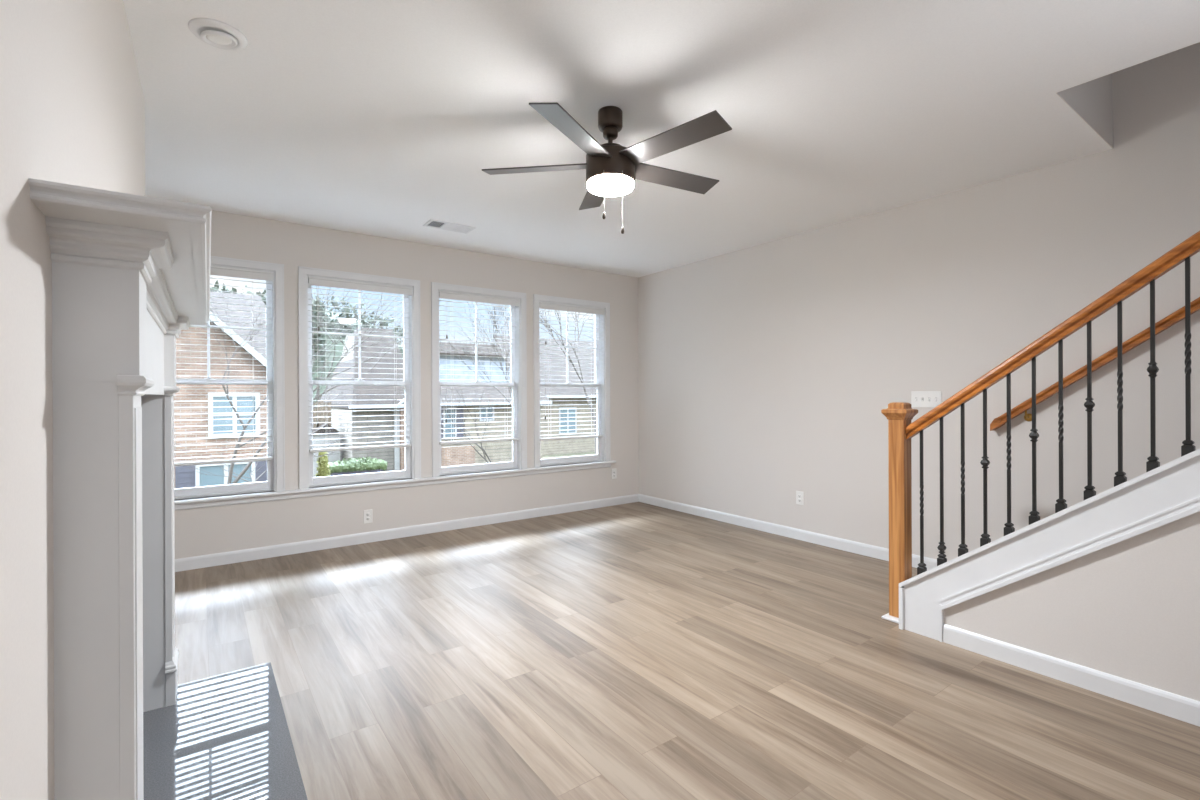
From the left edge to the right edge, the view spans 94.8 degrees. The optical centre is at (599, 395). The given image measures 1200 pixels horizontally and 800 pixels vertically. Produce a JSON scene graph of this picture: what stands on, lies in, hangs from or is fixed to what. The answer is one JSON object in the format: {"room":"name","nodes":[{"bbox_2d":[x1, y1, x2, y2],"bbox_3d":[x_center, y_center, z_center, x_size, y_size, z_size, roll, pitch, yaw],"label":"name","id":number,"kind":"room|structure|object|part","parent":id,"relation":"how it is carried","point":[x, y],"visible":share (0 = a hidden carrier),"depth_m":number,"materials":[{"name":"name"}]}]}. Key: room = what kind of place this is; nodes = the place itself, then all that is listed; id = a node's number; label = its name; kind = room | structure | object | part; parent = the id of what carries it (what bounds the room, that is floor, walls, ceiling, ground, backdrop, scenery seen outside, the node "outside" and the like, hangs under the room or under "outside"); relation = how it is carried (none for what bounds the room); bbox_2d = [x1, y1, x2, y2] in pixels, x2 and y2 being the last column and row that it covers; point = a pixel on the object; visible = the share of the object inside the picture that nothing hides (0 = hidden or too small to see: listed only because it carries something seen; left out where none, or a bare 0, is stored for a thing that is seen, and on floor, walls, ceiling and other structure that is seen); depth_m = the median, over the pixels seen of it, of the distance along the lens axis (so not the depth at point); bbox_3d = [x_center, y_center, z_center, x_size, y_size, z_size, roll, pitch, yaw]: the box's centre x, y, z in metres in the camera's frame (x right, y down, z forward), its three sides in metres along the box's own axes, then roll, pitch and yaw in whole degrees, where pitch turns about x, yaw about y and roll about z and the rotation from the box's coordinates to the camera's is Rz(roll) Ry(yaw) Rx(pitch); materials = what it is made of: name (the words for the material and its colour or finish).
{"room":"living room","nodes":[
{"label":"living room","id":0,"kind":"room"},
{"bbox_2d":[0,0,144,799],"bbox_3d":[-0.916,-0.063,0.193,0.838,2.740,9.300,0,0,-36],"label":"wall","id":1,"kind":"structure","parent":0,"point":[72,102],"depth_m":0.96,"materials":[{"name":"beige paint"}]},
{"bbox_2d":[174,210,638,558],"bbox_3d":[-1.697,-0.061,5.279,5.550,2.740,0.150,0,0,-36],"label":"wall","id":2,"kind":"structure","parent":0,"point":[218,529],"depth_m":5.20,"materials":[{"name":"beige paint"}]},
{"bbox_2d":[174,256,284,499],"bbox_3d":[-3.037,-0.140,4.286,1.010,1.856,0.163,0,0,-36],"label":"window","id":3,"kind":"structure","parent":2,"relation":"in","point":[275,380],"depth_m":4.50,"materials":[{"name":"white plastic"}]},
{"bbox_2d":[173,266,272,466],"bbox_3d":[-3.015,-0.232,4.256,0.854,1.526,0.074,0,0,-36],"label":"window blind","id":4,"kind":"object","parent":3,"relation":"attached to","point":[216,271],"visible":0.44,"depth_m":4.34,"materials":[{"name":"white plastic"}]},
{"bbox_3d":[-3.017,0.518,4.263,0.846,0.026,0.052,0,0,-36],"label":"rail","id":5,"kind":"part","parent":4,"relation":"part of","materials":[{"name":"white plastic"}]},
{"bbox_3d":[-3.020,-0.220,4.263,0.582,1.459,0.056,0,0,-36],"label":"ladder cord","id":6,"kind":"part","parent":4,"relation":"part of","materials":[{"name":"white fabric"}]},
{"bbox_3d":[-3.046,0.322,4.302,0.862,0.890,0.032,0,0,-36],"label":"sash","id":7,"kind":"part","parent":3,"relation":"part of","materials":[{"name":"glass"}]},
{"bbox_3d":[-3.070,-0.540,4.330,0.862,0.909,0.030,0,0,-36],"label":"sash","id":8,"kind":"part","parent":3,"relation":"part of","materials":[{"name":"clear glass"}]},
{"bbox_2d":[298,266,420,489],"bbox_3d":[-2.135,-0.144,4.941,1.010,1.856,0.163,0,0,-36],"label":"window","id":9,"kind":"structure","parent":2,"relation":"in","point":[412,364],"depth_m":4.93,"materials":[{"name":"white plastic"}]},
{"bbox_3d":[-2.169,-0.544,4.985,0.862,0.909,0.030,0,0,-36],"label":"sash","id":10,"kind":"part","parent":9,"relation":"part of","materials":[{"name":"clear glass"}]},
{"bbox_3d":[-2.145,0.318,4.957,0.862,0.890,0.032,0,0,-36],"label":"sash","id":11,"kind":"part","parent":9,"relation":"part of","materials":[{"name":"glass"}]},
{"bbox_2d":[308,277,411,452],"bbox_3d":[-2.114,-0.258,4.910,0.854,1.481,0.074,0,0,-36],"label":"window blind","id":12,"kind":"object","parent":9,"relation":"attached to","point":[314,281],"visible":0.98,"depth_m":4.88,"materials":[{"name":"white plastic"}]},
{"bbox_3d":[-2.389,-0.348,4.681,0.012,1.159,0.002,0,0,-36],"label":"lift cord","id":13,"kind":"part","parent":12,"relation":"part of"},
{"bbox_3d":[-2.116,0.470,4.918,0.846,0.026,0.052,0,0,-36],"label":"rail","id":14,"kind":"part","parent":12,"relation":"part of","materials":[{"name":"white plastic"}]},
{"bbox_3d":[-2.119,-0.246,4.918,0.582,1.414,0.056,0,0,-36],"label":"ladder cord","id":15,"kind":"part","parent":12,"relation":"part of","materials":[{"name":"white fabric"}]},
{"bbox_2d":[364,509,371,523],"bbox_3d":[-2.063,1.078,4.912,0.074,0.119,0.008,0,0,-36],"label":"wall outlet","id":16,"kind":"object","parent":2,"relation":"attached to","point":[367,513],"visible":1,"depth_m":4.91,"materials":[{"name":"white plastic"}]},
{"bbox_2d":[174,460,615,510],"bbox_3d":[-1.648,0.815,5.221,4.475,0.073,0.099,0,0,-36],"label":"trim","id":17,"kind":"structure","parent":2,"relation":"attached to","point":[254,497],"depth_m":4.89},
{"bbox_2d":[175,494,638,571],"bbox_3d":[-1.643,1.262,5.213,5.250,0.093,0.014,0,0,-36],"label":"baseboard","id":18,"kind":"structure","parent":2,"relation":"attached to","point":[203,561],"depth_m":4.96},
{"bbox_2d":[431,282,526,476],"bbox_3d":[-1.230,-0.148,5.598,1.010,1.856,0.163,0,0,-36],"label":"window","id":19,"kind":"structure","parent":2,"relation":"in","point":[519,447],"depth_m":5.66,"materials":[{"name":"white plastic"}]},
{"bbox_3d":[-1.263,-0.548,5.642,0.862,0.909,0.030,0,0,-36],"label":"sash","id":20,"kind":"part","parent":19,"relation":"part of","materials":[{"name":"clear glass"}]},
{"bbox_3d":[-1.239,0.314,5.614,0.862,0.890,0.032,0,0,-36],"label":"sash","id":21,"kind":"part","parent":19,"relation":"part of","materials":[{"name":"glass"}]},
{"bbox_2d":[439,291,519,444],"bbox_3d":[-1.208,-0.263,5.568,0.854,1.478,0.074,0,0,-36],"label":"window blind","id":22,"kind":"object","parent":19,"relation":"attached to","point":[443,295],"visible":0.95,"depth_m":5.54,"materials":[{"name":"white plastic"}]},
{"bbox_3d":[-1.210,0.463,5.575,0.846,0.026,0.052,0,0,-36],"label":"rail","id":23,"kind":"part","parent":22,"relation":"part of","materials":[{"name":"white plastic"}]},
{"bbox_2d":[533,294,610,467],"bbox_3d":[-0.336,-0.152,6.247,1.010,1.856,0.163,0,0,-36],"label":"window","id":24,"kind":"structure","parent":2,"relation":"in","point":[603,390],"depth_m":6.37,"materials":[{"name":"white plastic"}]},
{"bbox_3d":[-0.370,-0.551,6.291,0.862,0.909,0.030,0,0,-36],"label":"sash","id":25,"kind":"part","parent":24,"relation":"part of","materials":[{"name":"clear glass"}]},
{"bbox_3d":[-0.346,0.310,6.263,0.862,0.890,0.032,0,0,-36],"label":"sash","id":26,"kind":"part","parent":24,"relation":"part of","materials":[{"name":"glass"}]},
{"bbox_2d":[539,302,603,440],"bbox_3d":[-0.315,-0.257,6.216,0.854,1.499,0.074,0,0,-36],"label":"window blind","id":27,"kind":"object","parent":24,"relation":"attached to","point":[551,306],"visible":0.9,"depth_m":6.20,"materials":[{"name":"white plastic"}]},
{"bbox_3d":[-0.320,-0.245,6.224,0.582,1.432,0.056,0,0,-36],"label":"ladder cord","id":28,"kind":"part","parent":27,"relation":"part of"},
{"bbox_3d":[-0.317,0.480,6.224,0.846,0.026,0.052,0,0,-36],"label":"rail","id":29,"kind":"part","parent":27,"relation":"part of","materials":[{"name":"white plastic"}]},
{"bbox_2d":[612,468,616,478],"bbox_3d":[0.168,0.929,6.532,0.074,0.119,0.008,0,0,-36],"label":"wall outlet","id":30,"kind":"object","parent":2,"relation":"attached to","point":[614,471],"visible":1,"depth_m":6.53,"materials":[{"name":"white plastic"}]},
{"bbox_2d":[123,0,1199,276],"bbox_3d":[0.985,-1.551,1.577,5.550,0.220,9.300,0,0,-36],"label":"ceiling","id":31,"kind":"structure","parent":0,"point":[381,118],"depth_m":2.73,"materials":[{"name":"white paint"}]},
{"bbox_2d":[188,18,247,50],"bbox_3d":[-1.512,-1.414,2.191,0.198,0.035,0.198,0,0,-36],"label":"recessed light","id":32,"kind":"object","parent":31,"relation":"in","point":[218,34],"visible":1,"depth_m":2.16,"materials":[{"name":"white plastic"}]},
{"bbox_3d":[-1.512,-1.413,2.192,0.087,0.016,0.088,0,0,-36],"label":"bulb","id":33,"kind":"part","parent":32,"relation":"part of","materials":[{"name":"white glass"}]},
{"bbox_2d":[423,219,475,233],"bbox_3d":[-1.275,-1.429,4.681,0.390,0.008,0.200,0,0,-36],"label":"ceiling vent","id":34,"kind":"object","parent":31,"relation":"in","point":[432,223],"visible":1,"depth_m":4.67,"materials":[{"name":"white metal"}]},
{"bbox_2d":[482,103,731,233],"bbox_3d":[0.085,-1.111,2.802,1.266,0.654,1.276,0,0,-36],"label":"ceiling fan","id":35,"kind":"object","parent":31,"relation":"hanging from","point":[612,169],"visible":1,"depth_m":2.69,"materials":[{"name":"wood"}]},
{"bbox_3d":[-0.319,-1.168,2.851,0.560,0.037,0.134,0,0,8],"label":"blade","id":36,"kind":"part","parent":35,"relation":"part of","materials":[{"name":"brown wood"}]},
{"bbox_3d":[-0.108,-1.169,2.464,0.134,0.037,0.560,0,0,26],"label":"blade","id":37,"kind":"part","parent":35,"relation":"part of","materials":[{"name":"wood"}]},
{"bbox_3d":[-0.015,-1.169,3.171,0.134,0.037,0.560,0,0,-10],"label":"blade","id":38,"kind":"part","parent":35,"relation":"part of","materials":[{"name":"wood"}]},
{"bbox_3d":[0.054,-1.058,2.802,0.238,0.040,0.238,0,0,-36],"label":"lamp shade","id":39,"kind":"part","parent":35,"relation":"part of","materials":[{"name":"white glass"}]},
{"bbox_3d":[0.109,-0.948,2.682,0.004,0.285,0.004,0,0,-36],"label":"pull chain","id":40,"kind":"part","parent":35,"relation":"part of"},
{"bbox_3d":[0.325,-1.171,2.544,0.560,0.037,0.134,0,0,44],"label":"blade","id":41,"kind":"part","parent":35,"relation":"part of","materials":[{"name":"wood"}]},
{"bbox_3d":[0.383,-1.171,2.981,0.560,0.037,0.134,0,0,-28],"label":"blade","id":42,"kind":"part","parent":35,"relation":"part of","materials":[{"name":"wood"}]},
{"bbox_2d":[175,502,1199,799],"bbox_3d":[0.997,1.359,1.577,5.550,0.120,9.300,0,0,-36],"label":"floor","id":43,"kind":"structure","parent":0,"point":[635,650],"depth_m":2.53,"materials":[{"name":"brown wood"}]},
{"bbox_2d":[143,662,307,799],"bbox_3d":[-1.323,1.306,1.882,0.495,0.005,1.658,0,0,-36],"label":"hearth slab","id":44,"kind":"object","parent":43,"relation":"on","point":[226,736],"visible":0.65,"depth_m":2.07,"materials":[{"name":"black stone"}]},
{"bbox_2d":[28,178,211,799],"bbox_3d":[-1.412,0.472,1.784,0.255,1.674,1.921,0,0,-35],"label":"fireplace mantel","id":45,"kind":"object","parent":44,"relation":"on","point":[131,272],"visible":1,"depth_m":1.11,"materials":[{"name":"white paint"}]},
{"bbox_3d":[-1.052,0.640,1.173,0.132,1.335,0.169,0,0,-35],"label":"leg","id":46,"kind":"part","parent":45,"relation":"part of","materials":[{"name":"white paint"}]},
{"bbox_3d":[-1.459,-0.294,1.782,0.181,0.074,1.727,0,0,-35],"label":"crown moulding","id":47,"kind":"part","parent":45,"relation":"part of","materials":[{"name":"white paint"}]},
{"bbox_2d":[28,178,211,325],"bbox_3d":[-1.415,-0.348,1.784,0.254,0.034,1.921,0,0,-35],"label":"shelf","id":48,"kind":"object","parent":45,"relation":"attached to","point":[185,227],"depth_m":1.07,"materials":[{"name":"white paint"}]},
{"bbox_3d":[-1.898,0.643,2.363,0.132,1.335,0.169,0,0,-35],"label":"leg","id":49,"kind":"part","parent":45,"relation":"part of","materials":[{"name":"white paint"}]},
{"bbox_3d":[-1.854,1.143,2.393,0.038,0.045,0.198,0,0,-35],"label":"moulding","id":50,"kind":"part","parent":45,"relation":"part of","materials":[{"name":"white paint"}]},
{"bbox_2d":[638,42,1199,561],"bbox_3d":[3.171,-1.361,3.163,0.150,5.300,9.300,0,0,-36],"label":"wall","id":51,"kind":"structure","parent":0,"point":[767,372],"depth_m":3.98,"materials":[{"name":"beige paint"}]},
{"bbox_2d":[639,494,936,570],"bbox_3d":[1.558,1.249,5.259,0.014,0.093,3.678,0,0,-36],"label":"baseboard","id":52,"kind":"structure","parent":51,"relation":"attached to","point":[877,552],"depth_m":5.03,"materials":[{"name":"white wood"}]},
{"bbox_2d":[796,491,803,504],"bbox_3d":[1.789,0.921,4.945,0.008,0.119,0.074,0,0,-36],"label":"wall outlet","id":53,"kind":"object","parent":51,"relation":"attached to","point":[799,495],"visible":1,"depth_m":4.94,"materials":[{"name":"white plastic"}]},
{"bbox_2d":[911,391,940,406],"bbox_3d":[2.409,0.028,4.078,0.016,0.113,0.201,0,0,-36],"label":"light switch","id":54,"kind":"object","parent":51,"relation":"attached to","point":[918,398],"visible":0.95,"depth_m":4.08,"materials":[{"name":"white plastic"}]},
{"bbox_2d":[990,297,1199,430],"bbox_3d":[3.179,-0.472,2.957,0.084,1.416,1.860,0,0,-36],"label":"wall handrail","id":55,"kind":"object","parent":51,"relation":"attached to","point":[1177,316],"visible":0.92,"depth_m":3.24,"materials":[{"name":"brown wood"}]},
{"bbox_2d":[944,511,1199,700],"bbox_3d":[2.466,0.331,2.211,0.250,1.923,2.295,0,0,-36],"label":"wall","id":56,"kind":"structure","parent":0,"point":[1129,609],"depth_m":2.35,"materials":[{"name":"beige paint"}]},
{"bbox_2d":[882,449,1199,641],"bbox_3d":[2.422,0.320,2.272,0.310,1.945,2.444,0,0,-36],"label":"trim","id":57,"kind":"structure","parent":56,"relation":"attached to","point":[1169,492],"depth_m":2.51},
{"bbox_2d":[881,231,1199,617],"bbox_3d":[2.345,-0.039,2.374,0.142,2.636,2.200,0,0,-36],"label":"stair railing","id":58,"kind":"object","parent":57,"relation":"on","point":[899,415],"visible":0.98,"depth_m":2.77,"materials":[{"name":"brown wood"}]},
{"bbox_3d":[1.743,0.704,3.207,0.090,1.155,0.090,0,0,-36],"label":"newel post","id":59,"kind":"part","parent":58,"relation":"part of","materials":[{"name":"brown wood"}]},
{"bbox_3d":[2.377,-0.553,2.327,0.062,1.609,2.084,0,0,-36],"label":"handrail","id":60,"kind":"part","parent":58,"relation":"part of","materials":[{"name":"brown wood"}]},
{"bbox_2d":[943,624,1199,726],"bbox_3d":[2.421,1.246,2.054,0.014,0.093,2.098,0,0,-36],"label":"baseboard","id":61,"kind":"structure","parent":56,"relation":"attached to","point":[1185,709],"depth_m":2.44,"materials":[{"name":"white wood"}]},
{"bbox_2d":[1056,73,1112,148],"bbox_3d":[3.985,-2.783,1.045,1.250,2.660,4.910,0,0,-36],"label":"wall","id":62,"kind":"structure","parent":0,"point":[1091,100],"depth_m":3.04,"materials":[{"name":"beige paint"}]},
{"label":"outside","id":63,"kind":"structure","parent":0,"visible":0},
{"bbox_2d":[543,451,594,458],"bbox_3d":[-28.645,4.150,72.422,150.000,0.300,139.500,0,0,-36],"label":"ground","id":64,"kind":"structure","parent":63,"point":[593,452],"depth_m":36.27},
{"bbox_2d":[173,291,266,488],"bbox_3d":[-14.575,0.068,17.487,8.250,7.780,9.760,0,0,-36],"label":"brick house","id":65,"kind":"structure","parent":64,"relation":"on","point":[214,400],"depth_m":15.01,"materials":[{"name":"tan-brown brick"},{"name":"grey asphalt shingle"},{"name":"white trim"}]},
{"bbox_2d":[175,465,194,488],"bbox_3d":[-10.900,2.624,14.524,0.420,1.540,0.062,0,0,-36],"label":"shutter","id":66,"kind":"object","parent":65,"relation":"hanging from","point":[184,478],"depth_m":14.49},
{"bbox_3d":[-10.195,2.621,15.060,1.170,1.440,0.018,0,0,-36],"label":"pane","id":67,"kind":"part","parent":65,"relation":"part of","materials":[{"name":"blue glass"}]},
{"bbox_3d":[-10.042,0.540,15.177,0.970,1.000,0.018,0,0,-36],"label":"pane","id":68,"kind":"part","parent":65,"relation":"part of","materials":[{"name":"glass"}]},
{"bbox_2d":[255,461,266,481],"bbox_3d":[-9.468,2.618,15.564,0.420,1.540,0.062,0,0,-36],"label":"shutter","id":69,"kind":"object","parent":65,"relation":"hanging from","point":[262,478],"depth_m":15.50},
{"bbox_2d":[210,280,402,401],"bbox_3d":[-38.535,-6.411,94.620,120.150,20.889,20.000,0,0,-36],"label":"trees","id":70,"kind":"object","parent":64,"relation":"on","point":[329,314],"visible":0.06,"depth_m":89.03,"materials":[{"name":"plant"}]},
{"bbox_2d":[186,286,448,483],"bbox_3d":[-6.819,0.682,12.445,6.904,6.508,4.949,0,0,28],"label":"bare tree","id":71,"kind":"object","parent":64,"relation":"on","point":[238,445],"visible":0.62,"depth_m":11.52,"materials":[{"name":"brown plant"}]},
{"bbox_2d":[312,295,327,401],"bbox_3d":[-30.063,-3.320,58.760,2.191,14.658,2.025,0,0,-36],"label":"evergreen tree","id":72,"kind":"object","parent":64,"relation":"on","point":[315,376],"visible":0.48,"depth_m":58.40,"materials":[{"name":"green plant"}]},
{"bbox_2d":[313,401,330,429],"bbox_3d":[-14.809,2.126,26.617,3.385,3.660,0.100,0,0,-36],"label":"fence","id":73,"kind":"object","parent":64,"relation":"on","point":[323,416],"visible":0.09,"depth_m":27.31,"materials":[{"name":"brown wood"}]},
{"bbox_2d":[315,447,330,476],"bbox_3d":[-10.815,2.977,21.547,0.542,1.928,0.520,0,0,34],"label":"shrub","id":74,"kind":"object","parent":64,"relation":"on","point":[323,470],"visible":0.48,"depth_m":21.42,"materials":[{"name":"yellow plant"}]},
{"bbox_2d":[313,423,341,476],"bbox_3d":[-13.189,2.650,26.494,1.360,2.600,1.000,0,0,-36],"label":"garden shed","id":75,"kind":"object","parent":64,"relation":"on","point":[318,433],"visible":0.44,"depth_m":26.14,"materials":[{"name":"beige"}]},
{"bbox_2d":[328,456,386,475],"bbox_3d":[-10.416,3.289,23.551,2.599,1.302,0.935,0,0,-36],"label":"hedge","id":76,"kind":"object","parent":64,"relation":"on","point":[358,465],"visible":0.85,"depth_m":23.33,"materials":[{"name":"green plant"}]},
{"bbox_2d":[319,327,404,471],"bbox_3d":[-12.588,0.171,29.303,3.150,7.550,8.970,0,0,-36],"label":"house","id":77,"kind":"structure","parent":64,"relation":"on","point":[394,457],"depth_m":26.42,"materials":[{"name":"grey"}]},
{"bbox_3d":[-9.762,2.136,26.487,0.240,3.600,0.240,0,0,-36],"label":"corner post","id":78,"kind":"part","parent":77,"relation":"part of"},
{"bbox_2d":[441,445,474,466],"bbox_3d":[-6.619,3.148,25.609,1.650,1.550,0.250,0,0,-36],"label":"wall","id":79,"kind":"structure","parent":64,"relation":"on","point":[453,455],"depth_m":25.51,"materials":[{"name":"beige brick"}]},
{"bbox_2d":[441,386,497,462],"bbox_3d":[-4.267,1.750,17.676,2.833,4.366,3.445,0,0,-9],"label":"bare tree","id":80,"kind":"object","parent":64,"relation":"on","point":[463,425],"visible":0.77,"depth_m":18.20,"materials":[{"name":"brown plant"}]},
{"bbox_2d":[439,342,509,381],"bbox_3d":[-13.231,-0.534,56.439,11.800,8.950,7.500,0,0,-36],"label":"house","id":81,"kind":"structure","parent":64,"relation":"on","point":[452,367],"depth_m":52.89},
{"bbox_2d":[444,301,511,405],"bbox_3d":[-4.135,-0.044,21.989,3.441,7.936,4.663,0,0,9],"label":"bare tree","id":82,"kind":"object","parent":64,"relation":"on","point":[491,312],"visible":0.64,"depth_m":21.45,"materials":[{"name":"brown plant"}]},
{"bbox_2d":[441,386,551,463],"bbox_3d":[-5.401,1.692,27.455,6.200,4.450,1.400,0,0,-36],"label":"house","id":83,"kind":"structure","parent":64,"relation":"on","point":[500,451],"depth_m":26.99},
{"bbox_2d":[441,408,442,437],"bbox_3d":[-7.460,1.302,25.676,0.340,1.450,0.062,0,0,-36],"label":"shutter","id":84,"kind":"object","parent":83,"relation":"hanging from","point":[441,408],"depth_m":25.71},
{"bbox_3d":[-7.071,1.300,25.983,0.470,1.350,0.018,0,0,-36],"label":"pane","id":85,"kind":"part","parent":83,"relation":"part of","materials":[{"name":"glass"}]},
{"bbox_2d":[457,407,463,437],"bbox_3d":[-6.659,1.298,26.257,0.340,1.450,0.062,0,0,-36],"label":"shutter","id":86,"kind":"object","parent":83,"relation":"hanging from","point":[459,433],"depth_m":26.25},
{"bbox_3d":[-5.563,0.883,27.078,0.600,0.570,0.018,0,0,-36],"label":"pane","id":87,"kind":"part","parent":83,"relation":"part of","materials":[{"name":"glass"}]},
{"bbox_2d":[494,335,596,454],"bbox_3d":[-2.169,-0.200,41.546,12.200,8.200,8.600,0,0,-36],"label":"house","id":88,"kind":"structure","parent":64,"relation":"on","point":[577,412],"depth_m":37.66,"materials":[{"name":"beige"}]},
{"bbox_3d":[-2.166,1.702,36.957,1.200,1.600,0.018,0,0,-36],"label":"pane","id":89,"kind":"part","parent":88,"relation":"part of","materials":[{"name":"glass"}]},
{"bbox_2d":[539,309,596,453],"bbox_3d":[-0.174,-0.351,19.718,4.781,8.526,4.632,0,0,-7],"label":"bare tree","id":90,"kind":"object","parent":64,"relation":"on","point":[546,325],"visible":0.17,"depth_m":19.10,"materials":[{"name":"brown plant"}]}
]}

